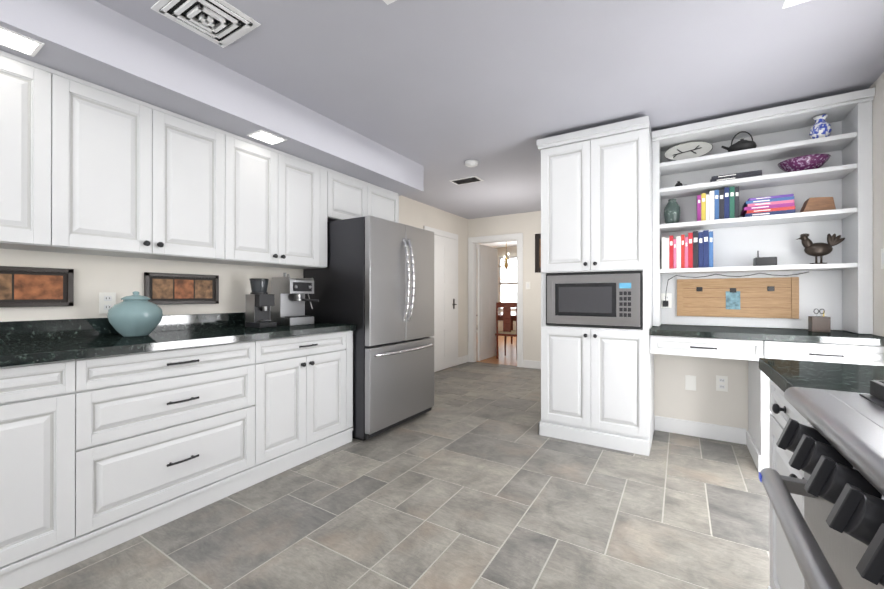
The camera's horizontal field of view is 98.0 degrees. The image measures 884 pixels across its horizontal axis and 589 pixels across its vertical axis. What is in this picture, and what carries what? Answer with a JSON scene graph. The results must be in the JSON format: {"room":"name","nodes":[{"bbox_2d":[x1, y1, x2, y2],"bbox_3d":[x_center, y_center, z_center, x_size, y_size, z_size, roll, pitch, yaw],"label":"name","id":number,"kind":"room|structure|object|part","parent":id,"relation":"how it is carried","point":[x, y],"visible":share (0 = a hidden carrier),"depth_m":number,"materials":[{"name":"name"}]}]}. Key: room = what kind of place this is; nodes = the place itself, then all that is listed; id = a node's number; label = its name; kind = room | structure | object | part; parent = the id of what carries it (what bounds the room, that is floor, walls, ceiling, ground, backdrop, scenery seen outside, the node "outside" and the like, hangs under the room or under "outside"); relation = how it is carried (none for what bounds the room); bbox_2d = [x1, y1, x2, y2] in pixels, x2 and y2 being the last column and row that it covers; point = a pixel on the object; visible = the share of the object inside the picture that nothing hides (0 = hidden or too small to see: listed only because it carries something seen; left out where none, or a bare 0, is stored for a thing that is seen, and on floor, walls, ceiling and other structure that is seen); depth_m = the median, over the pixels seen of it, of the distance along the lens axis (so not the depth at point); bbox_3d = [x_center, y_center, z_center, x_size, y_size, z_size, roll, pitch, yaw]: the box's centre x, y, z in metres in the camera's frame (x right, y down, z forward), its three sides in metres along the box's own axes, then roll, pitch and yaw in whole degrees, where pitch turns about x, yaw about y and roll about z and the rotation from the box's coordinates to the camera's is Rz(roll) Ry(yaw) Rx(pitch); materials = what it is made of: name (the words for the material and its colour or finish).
{"room":"kitchen","nodes":[
{"label":"kitchen","id":0,"kind":"room"},
{"bbox_2d":[0,249,302,321],"bbox_3d":[-2.311,-0.083,1.707,0.120,2.460,5.815,0,0,32],"label":"wall","id":1,"kind":"structure","parent":0,"point":[95,275],"depth_m":2.25,"materials":[{"name":"beige paint"}]},
{"bbox_2d":[0,266,73,306],"bbox_3d":[-2.110,-0.038,1.891,0.021,0.200,0.440,0,0,32],"label":"framed picture","id":2,"kind":"object","parent":1,"relation":"attached to","point":[34,287],"visible":0.98,"depth_m":1.96,"materials":[{"name":"grey"}]},
{"bbox_2d":[0,50,75,252],"bbox_3d":[-2.158,-0.638,1.528,0.328,0.828,0.919,0,0,32],"label":"upper cabinet","id":3,"kind":"object","parent":1,"relation":"attached to","point":[38,101],"depth_m":1.74,"materials":[{"name":"white paint"}]},
{"bbox_2d":[99,292,115,313],"bbox_3d":[-1.921,0.048,2.209,0.008,0.120,0.075,0,0,32],"label":"outlet","id":4,"kind":"object","parent":1,"relation":"attached to","point":[107,301],"visible":0.94,"depth_m":2.20,"materials":[{"name":"white plastic"}]},
{"bbox_2d":[0,312,270,339],"bbox_3d":[-2.050,0.183,1.990,0.020,0.099,3.172,0,0,32],"label":"backsplash","id":5,"kind":"structure","parent":1,"relation":"attached to","point":[36,329],"depth_m":2.13,"materials":[{"name":"black stone"}]},
{"bbox_2d":[68,77,235,263],"bbox_3d":[-1.736,-0.636,2.206,0.328,0.828,0.916,0,0,32],"label":"upper cabinet","id":6,"kind":"object","parent":1,"relation":"attached to","point":[88,168],"depth_m":2.11,"materials":[{"name":"white paint"}]},
{"bbox_2d":[144,272,218,304],"bbox_3d":[-1.705,-0.036,2.543,0.021,0.200,0.440,0,0,32],"label":"framed picture","id":7,"kind":"object","parent":1,"relation":"attached to","point":[165,288],"visible":0.9,"depth_m":2.52,"materials":[{"name":"grey"}]},
{"bbox_2d":[224,135,331,268],"bbox_3d":[-1.320,-0.634,2.875,0.328,0.828,0.897,0,0,32],"label":"upper cabinet","id":8,"kind":"object","parent":1,"relation":"attached to","point":[284,200],"depth_m":2.80,"materials":[{"name":"white paint"}]},
{"bbox_2d":[332,170,398,222],"bbox_3d":[-0.833,-0.842,3.660,0.328,0.408,0.951,0,0,32],"label":"upper cabinet","id":9,"kind":"object","parent":1,"relation":"attached to","point":[352,197],"depth_m":3.50,"materials":[{"name":"white paint"}]},
{"bbox_2d":[0,0,423,195],"bbox_3d":[-1.991,-1.183,1.561,0.580,0.260,5.900,0,0,32],"label":"soffit","id":10,"kind":"structure","parent":0,"point":[94,42],"depth_m":2.06,"materials":[{"name":"paint"}]},
{"bbox_2d":[0,26,44,56],"bbox_3d":[-1.784,-1.049,1.573,0.160,0.008,0.190,0,0,32],"label":"recessed light","id":11,"kind":"object","parent":10,"relation":"in","point":[16,41],"visible":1,"depth_m":1.59,"materials":[{"name":"white plastic"}]},
{"bbox_2d":[247,129,286,144],"bbox_3d":[-1.166,-1.047,2.567,0.160,0.008,0.190,0,0,32],"label":"recessed light","id":12,"kind":"object","parent":10,"relation":"in","point":[267,137],"visible":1,"depth_m":2.55,"materials":[{"name":"white plastic"}]},
{"bbox_2d":[20,336,769,588],"bbox_3d":[0.283,1.185,4.675,6.750,0.060,13.600,0,0,32],"label":"floor","id":13,"kind":"structure","parent":0,"point":[472,479],"depth_m":1.97,"materials":[{"name":"tile"}]},
{"bbox_2d":[0,360,79,588],"bbox_3d":[-2.071,0.708,1.389,0.618,0.875,0.959,0,0,32],"label":"base cabinet","id":14,"kind":"object","parent":13,"relation":"on","point":[40,403],"depth_m":1.54,"materials":[{"name":"white paint"}]},
{"bbox_2d":[80,340,267,561],"bbox_3d":[-1.604,0.710,2.141,0.618,0.875,0.930,0,0,32],"label":"base cabinet","id":15,"kind":"object","parent":13,"relation":"on","point":[110,436],"depth_m":1.92,"materials":[{"name":"white paint"}]},
{"bbox_2d":[0,322,355,367],"bbox_3d":[-1.785,0.252,1.825,0.646,0.040,3.172,0,0,32],"label":"countertop","id":16,"kind":"structure","parent":15,"relation":"on","point":[13,353],"depth_m":1.93,"materials":[{"name":"black stone"}]},
{"bbox_2d":[107,291,162,336],"bbox_3d":[-1.728,0.107,2.171,0.248,0.251,0.248,0,0,32],"label":"ginger jar","id":17,"kind":"object","parent":16,"relation":"on","point":[136,314],"visible":1,"depth_m":2.10,"materials":[{"name":"ceramic"}]},
{"bbox_2d":[245,278,275,327],"bbox_3d":[-1.308,0.060,2.790,0.180,0.348,0.143,0,0,32],"label":"coffee grinder","id":18,"kind":"object","parent":16,"relation":"on","point":[259,301],"visible":1,"depth_m":2.75,"materials":[{"name":"grey metal"}]},
{"bbox_2d":[271,273,318,325],"bbox_3d":[-1.141,0.032,2.996,0.298,0.404,0.224,0,0,32],"label":"espresso machine","id":19,"kind":"object","parent":16,"relation":"on","point":[288,309],"visible":1,"depth_m":2.95,"materials":[{"name":"silver metal"}]},
{"bbox_2d":[268,332,352,477],"bbox_3d":[-1.175,0.712,2.831,0.618,0.875,0.813,0,0,32],"label":"base cabinet","id":20,"kind":"object","parent":13,"relation":"on","point":[310,378],"depth_m":2.65,"materials":[{"name":"white paint"}]},
{"bbox_2d":[303,216,433,440],"bbox_3d":[-0.611,0.273,3.520,0.839,1.758,0.920,0,0,32],"label":"refrigerator","id":21,"kind":"object","parent":13,"relation":"on","point":[373,280],"visible":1,"depth_m":3.15,"materials":[{"name":"grey metal"}]},
{"bbox_2d":[495,302,516,359],"bbox_3d":[1.265,0.651,7.005,0.460,1.020,0.467,0,0,32],"label":"dining chair","id":22,"kind":"object","parent":13,"relation":"on","point":[506,331],"visible":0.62,"depth_m":6.83,"materials":[{"name":"brown wood"}]},
{"bbox_2d":[498,311,515,343],"bbox_3d":[1.620,0.784,8.201,1.100,0.760,1.800,0,0,32],"label":"dining table","id":23,"kind":"object","parent":13,"relation":"on","point":[513,316],"visible":0.15,"depth_m":7.74,"materials":[{"name":"brown wood"}]},
{"bbox_2d":[537,116,653,455],"bbox_3d":[1.291,-0.059,3.214,0.812,2.420,0.660,0,0,32],"label":"pantry cabinet","id":24,"kind":"object","parent":13,"relation":"on","point":[597,386],"visible":0.98,"depth_m":2.93,"materials":[{"name":"white paint"}]},
{"bbox_2d":[546,272,642,327],"bbox_3d":[1.280,0.041,3.175,0.700,0.410,0.520,0,0,32],"label":"microwave oven","id":25,"kind":"object","parent":24,"relation":"in","point":[613,299],"visible":1,"depth_m":2.94,"materials":[{"name":"grey metal"}]},
{"bbox_2d":[655,416,745,444],"bbox_3d":[2.070,1.091,3.109,0.616,0.120,0.014,0,0,32],"label":"baseboard","id":26,"kind":"structure","parent":13,"relation":"on","point":[707,430],"depth_m":3.09,"materials":[{"name":"white wood"}]},
{"bbox_2d":[649,324,883,471],"bbox_3d":[2.158,0.700,2.693,1.206,0.900,0.625,0,0,32],"label":"desk","id":27,"kind":"object","parent":13,"relation":"on","point":[752,345],"depth_m":2.48,"materials":[{"name":"white wood"}]},
{"bbox_2d":[652,87,874,333],"bbox_3d":[2.234,-0.511,2.818,1.206,1.518,0.338,0,0,32],"label":"shelf unit","id":28,"kind":"object","parent":27,"relation":"on","point":[838,288],"depth_m":2.78,"materials":[{"name":"white paint"}]},
{"bbox_2d":[661,293,671,307],"bbox_3d":[1.874,0.051,3.213,0.075,0.120,0.008,0,0,32],"label":"outlet","id":29,"kind":"object","parent":28,"relation":"attached to","point":[669,297],"visible":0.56,"depth_m":3.21,"materials":[{"name":"white"}]},
{"bbox_2d":[663,272,808,306],"bbox_3d":[2.216,-0.030,2.962,0.896,0.261,0.053,0,0,32],"label":"cord","id":30,"kind":"object","parent":29,"relation":"attached to","point":[665,303],"visible":1,"depth_m":2.99,"materials":[{"name":"black plastic"}]},
{"bbox_2d":[664,199,680,223],"bbox_3d":[1.836,-0.653,3.067,0.116,0.205,0.116,0,0,32],"label":"vase","id":31,"kind":"object","parent":28,"relation":"on","point":[672,212],"visible":0.9,"depth_m":3.03,"materials":[{"name":"teal ceramic"}]},
{"bbox_3d":[1.928,-0.341,3.032,0.334,0.280,0.201,0,0,32],"label":"row of books on the shelf","id":32,"kind":"part","parent":28,"relation":"part of","materials":[{"name":"multicoloured paper"}]},
{"bbox_2d":[664,141,712,160],"bbox_3d":[1.929,-1.111,3.020,0.322,0.161,0.128,0,0,32],"label":"dish","id":33,"kind":"object","parent":28,"relation":"on","point":[688,150],"visible":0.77,"depth_m":3.00,"materials":[{"name":"grey ceramic"}]},
{"bbox_3d":[2.094,-0.669,2.930,0.254,0.236,0.201,0,0,32],"label":"row of books on the shelf","id":34,"kind":"part","parent":28,"relation":"part of","materials":[{"name":"multicoloured paper"}]},
{"bbox_3d":[2.176,-0.854,2.867,0.300,0.046,0.201,0,0,32],"label":"stack of books on the shelf","id":35,"kind":"part","parent":28,"relation":"part of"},
{"bbox_2d":[677,277,798,318],"bbox_3d":[2.252,0.025,2.969,0.750,0.300,0.021,0,0,32],"label":"board","id":36,"kind":"object","parent":28,"relation":"attached to","point":[778,297],"visible":1,"depth_m":2.95,"materials":[{"name":"beige wood"}]},
{"bbox_2d":[721,131,756,151],"bbox_3d":[2.182,-1.113,2.829,0.209,0.164,0.170,0,0,32],"label":"teapot","id":37,"kind":"object","parent":28,"relation":"on","point":[742,144],"visible":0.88,"depth_m":2.77,"materials":[{"name":"black metal"}]},
{"bbox_2d":[753,251,776,265],"bbox_3d":[2.334,-0.262,2.780,0.120,0.120,0.100,0,0,32],"label":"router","id":38,"kind":"object","parent":28,"relation":"on","point":[762,261],"visible":0.88,"depth_m":2.74,"materials":[{"name":"black plastic"}]},
{"bbox_3d":[2.336,-0.619,2.768,0.274,0.134,0.201,0,0,32],"label":"stack of books on the shelf","id":39,"kind":"part","parent":28,"relation":"part of","materials":[{"name":"multicoloured paper"}]},
{"bbox_2d":[778,154,830,171],"bbox_3d":[2.503,-0.879,2.664,0.270,0.095,0.270,0,0,32],"label":"bowl","id":40,"kind":"object","parent":28,"relation":"on","point":[808,162],"visible":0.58,"depth_m":2.59,"materials":[{"name":"ceramic"}]},
{"bbox_2d":[800,197,835,211],"bbox_3d":[2.559,-0.604,2.629,0.168,0.105,0.120,0,0,32],"label":"box","id":41,"kind":"object","parent":28,"relation":"on","point":[817,203],"visible":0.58,"depth_m":2.58,"materials":[{"name":"brown wood"}]},
{"bbox_2d":[796,233,844,263],"bbox_3d":[2.575,-0.312,2.619,0.243,0.221,0.090,0,0,32],"label":"rooster figurine","id":42,"kind":"object","parent":28,"relation":"on","point":[816,250],"visible":0.94,"depth_m":2.60,"materials":[{"name":"brown metal"}]},
{"bbox_2d":[809,114,831,138],"bbox_3d":[2.541,-1.112,2.583,0.108,0.160,0.108,0,0,32],"label":"vase","id":43,"kind":"object","parent":28,"relation":"on","point":[820,127],"visible":0.85,"depth_m":2.55,"materials":[{"name":"ceramic"}]},
{"bbox_2d":[808,309,830,331],"bbox_3d":[2.527,0.171,2.576,0.090,0.153,0.090,0,0,32],"label":"pencil cup","id":44,"kind":"object","parent":27,"relation":"on","point":[816,323],"visible":1,"depth_m":2.55,"materials":[{"name":"brown wood"}]},
{"bbox_2d":[759,358,883,588],"bbox_3d":[1.339,0.688,0.969,0.780,0.915,0.552,0,0,32],"label":"base cabinet","id":45,"kind":"object","parent":13,"relation":"on","point":[782,375],"visible":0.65,"depth_m":1.17,"materials":[{"name":"white paint"}]},
{"bbox_2d":[759,380,883,588],"bbox_3d":[0.905,0.643,0.369,0.827,1.000,0.910,0,0,32],"label":"range","id":46,"kind":"object","parent":13,"relation":"on","point":[835,537],"visible":1,"depth_m":0.66,"materials":[{"name":"silver metal"}]},
{"bbox_2d":[399,195,467,356],"bbox_3d":[-0.275,-0.073,5.590,0.120,2.460,2.760,0,0,32],"label":"wall","id":47,"kind":"structure","parent":0,"point":[414,213],"depth_m":6.36,"materials":[{"name":"beige paint"}]},
{"bbox_2d":[423,226,457,365],"bbox_3d":[0.001,0.088,5.901,0.020,2.140,0.980,0,0,32],"label":"door frame","id":48,"kind":"structure","parent":47,"relation":"attached to","point":[438,232],"depth_m":6.26,"materials":[{"name":"white wood"}]},
{"bbox_2d":[431,235,456,371],"bbox_3d":[0.025,0.131,5.885,0.074,2.037,0.796,0,0,32],"label":"door","id":49,"kind":"structure","parent":47,"relation":"in","point":[444,336],"depth_m":5.93,"materials":[{"name":"white paint"}]},
{"bbox_2d":[458,355,467,364],"bbox_3d":[0.357,1.099,6.477,0.014,0.120,0.380,0,0,32],"label":"baseboard","id":50,"kind":"structure","parent":47,"relation":"attached to","point":[463,359],"depth_m":6.44,"materials":[{"name":"white wood"}]},
{"bbox_2d":[94,0,883,218],"bbox_3d":[-0.065,-1.352,1.990,4.500,0.080,8.660,0,0,32],"label":"ceiling","id":51,"kind":"structure","parent":0,"point":[441,91],"depth_m":2.20,"materials":[{"name":"paint"}]},
{"bbox_2d":[151,0,260,47],"bbox_3d":[-1.106,-1.297,1.812,0.330,0.032,0.330,0,0,32],"label":"ceiling vent","id":52,"kind":"object","parent":51,"relation":"in","point":[222,23],"visible":1,"depth_m":1.80,"materials":[{"name":"white metal"}]},
{"bbox_2d":[383,0,396,4],"bbox_3d":[-0.211,-1.309,1.585,0.220,0.008,0.220,0,0,32],"label":"recessed light","id":53,"kind":"object","parent":51,"relation":"in","point":[387,2],"visible":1,"depth_m":1.72,"materials":[{"name":"white plastic"}]},
{"bbox_2d":[449,176,483,184],"bbox_3d":[0.279,-1.300,4.401,0.340,0.010,0.200,0,0,32],"label":"ceiling vent","id":54,"kind":"object","parent":51,"relation":"in","point":[467,180],"visible":1,"depth_m":4.38,"materials":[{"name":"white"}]},
{"bbox_2d":[465,160,477,166],"bbox_3d":[0.290,-1.286,3.793,0.136,0.041,0.136,0,0,32],"label":"smoke detector","id":55,"kind":"object","parent":51,"relation":"attached to","point":[471,163],"visible":1,"depth_m":3.76,"materials":[{"name":"white plastic"}]},
{"bbox_2d":[480,241,516,247],"bbox_3d":[2.165,-1.475,8.610,5.800,0.080,4.940,0,0,32],"label":"ceiling","id":56,"kind":"structure","parent":0,"point":[503,244],"depth_m":10.99,"materials":[{"name":"white paint"}]},
{"bbox_2d":[498,242,516,268],"bbox_3d":[1.324,-0.977,7.919,0.642,0.919,0.564,0,0,32],"label":"dining chandelier","id":57,"kind":"object","parent":56,"relation":"hanging from","point":[505,265],"visible":0.52,"depth_m":7.90,"materials":[{"name":"gold metal"}]},
{"bbox_2d":[468,211,540,360],"bbox_3d":[1.429,-0.072,6.097,2.240,2.460,0.100,0,0,32],"label":"wall","id":58,"kind":"structure","parent":0,"point":[527,225],"depth_m":6.08,"materials":[{"name":"beige paint"}]},
{"bbox_2d":[477,244,497,360],"bbox_3d":[0.878,0.142,6.977,0.133,2.022,0.785,0,0,32],"label":"room door","id":59,"kind":"structure","parent":58,"relation":"in","point":[487,278],"depth_m":6.90,"materials":[{"name":"white paint"}]},
{"bbox_2d":[468,233,522,366],"bbox_3d":[0.897,0.089,6.415,0.980,2.140,0.120,0,0,32],"label":"trim","id":60,"kind":"structure","parent":58,"relation":"attached to","point":[472,299],"depth_m":6.57,"materials":[{"name":"white wood"}]},
{"bbox_2d":[523,360,540,368],"bbox_3d":[1.759,1.098,5.819,1.110,0.120,0.017,0,0,32],"label":"baseboard","id":61,"kind":"structure","parent":58,"relation":"attached to","point":[526,363],"depth_m":6.03,"materials":[{"name":"white wood"}]},
{"bbox_2d":[535,234,540,272],"bbox_3d":[1.633,-0.642,5.896,0.420,0.600,0.021,0,0,32],"label":"framed picture","id":62,"kind":"object","parent":58,"relation":"attached to","point":[537,253],"visible":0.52,"depth_m":5.98,"materials":[{"name":"grey"}]},
{"bbox_2d":[496,246,516,330],"bbox_3d":[3.442,-0.130,10.662,5.800,2.600,0.100,0,0,32],"label":"wall","id":63,"kind":"structure","parent":0,"point":[511,251],"depth_m":11.59,"materials":[{"name":"beige paint"}]},
{"bbox_2d":[499,256,516,310],"bbox_3d":[2.745,-0.329,11.000,2.400,1.620,0.058,0,0,32],"label":"dining room window","id":64,"kind":"structure","parent":63,"relation":"in","point":[508,284],"depth_m":11.46,"materials":[{"name":"white glass"}]},
{"bbox_2d":[654,324,791,443],"bbox_3d":[2.066,-0.079,3.181,2.120,2.460,0.100,0,0,32],"label":"wall","id":65,"kind":"structure","parent":0,"point":[705,402],"depth_m":3.10,"materials":[{"name":"beige paint"}]},
{"bbox_2d":[685,375,695,390],"bbox_3d":[2.029,0.721,3.137,0.075,0.120,0.006,0,0,32],"label":"outlet","id":66,"kind":"object","parent":65,"relation":"attached to","point":[690,382],"visible":1,"depth_m":3.14,"materials":[{"name":"white plastic"}]},
{"bbox_2d":[716,375,727,391],"bbox_3d":[2.204,0.700,3.027,0.075,0.120,0.008,0,0,32],"label":"outlet","id":67,"kind":"object","parent":65,"relation":"attached to","point":[721,383],"visible":1,"depth_m":3.02,"materials":[{"name":"white plastic"}]},
{"bbox_2d":[869,72,883,336],"bbox_3d":[1.195,-0.088,-0.116,0.120,2.460,6.420,0,0,32],"label":"wall","id":68,"kind":"structure","parent":0,"point":[878,200],"depth_m":2.33,"materials":[{"name":"beige paint"}]},
{"bbox_2d":[881,248,883,268],"bbox_3d":[2.574,-0.212,2.230,0.008,0.120,0.120,0,0,32],"label":"light switch","id":69,"kind":"object","parent":68,"relation":"attached to","point":[882,258],"visible":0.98,"depth_m":2.26,"materials":[{"name":"white plastic"}]}
]}

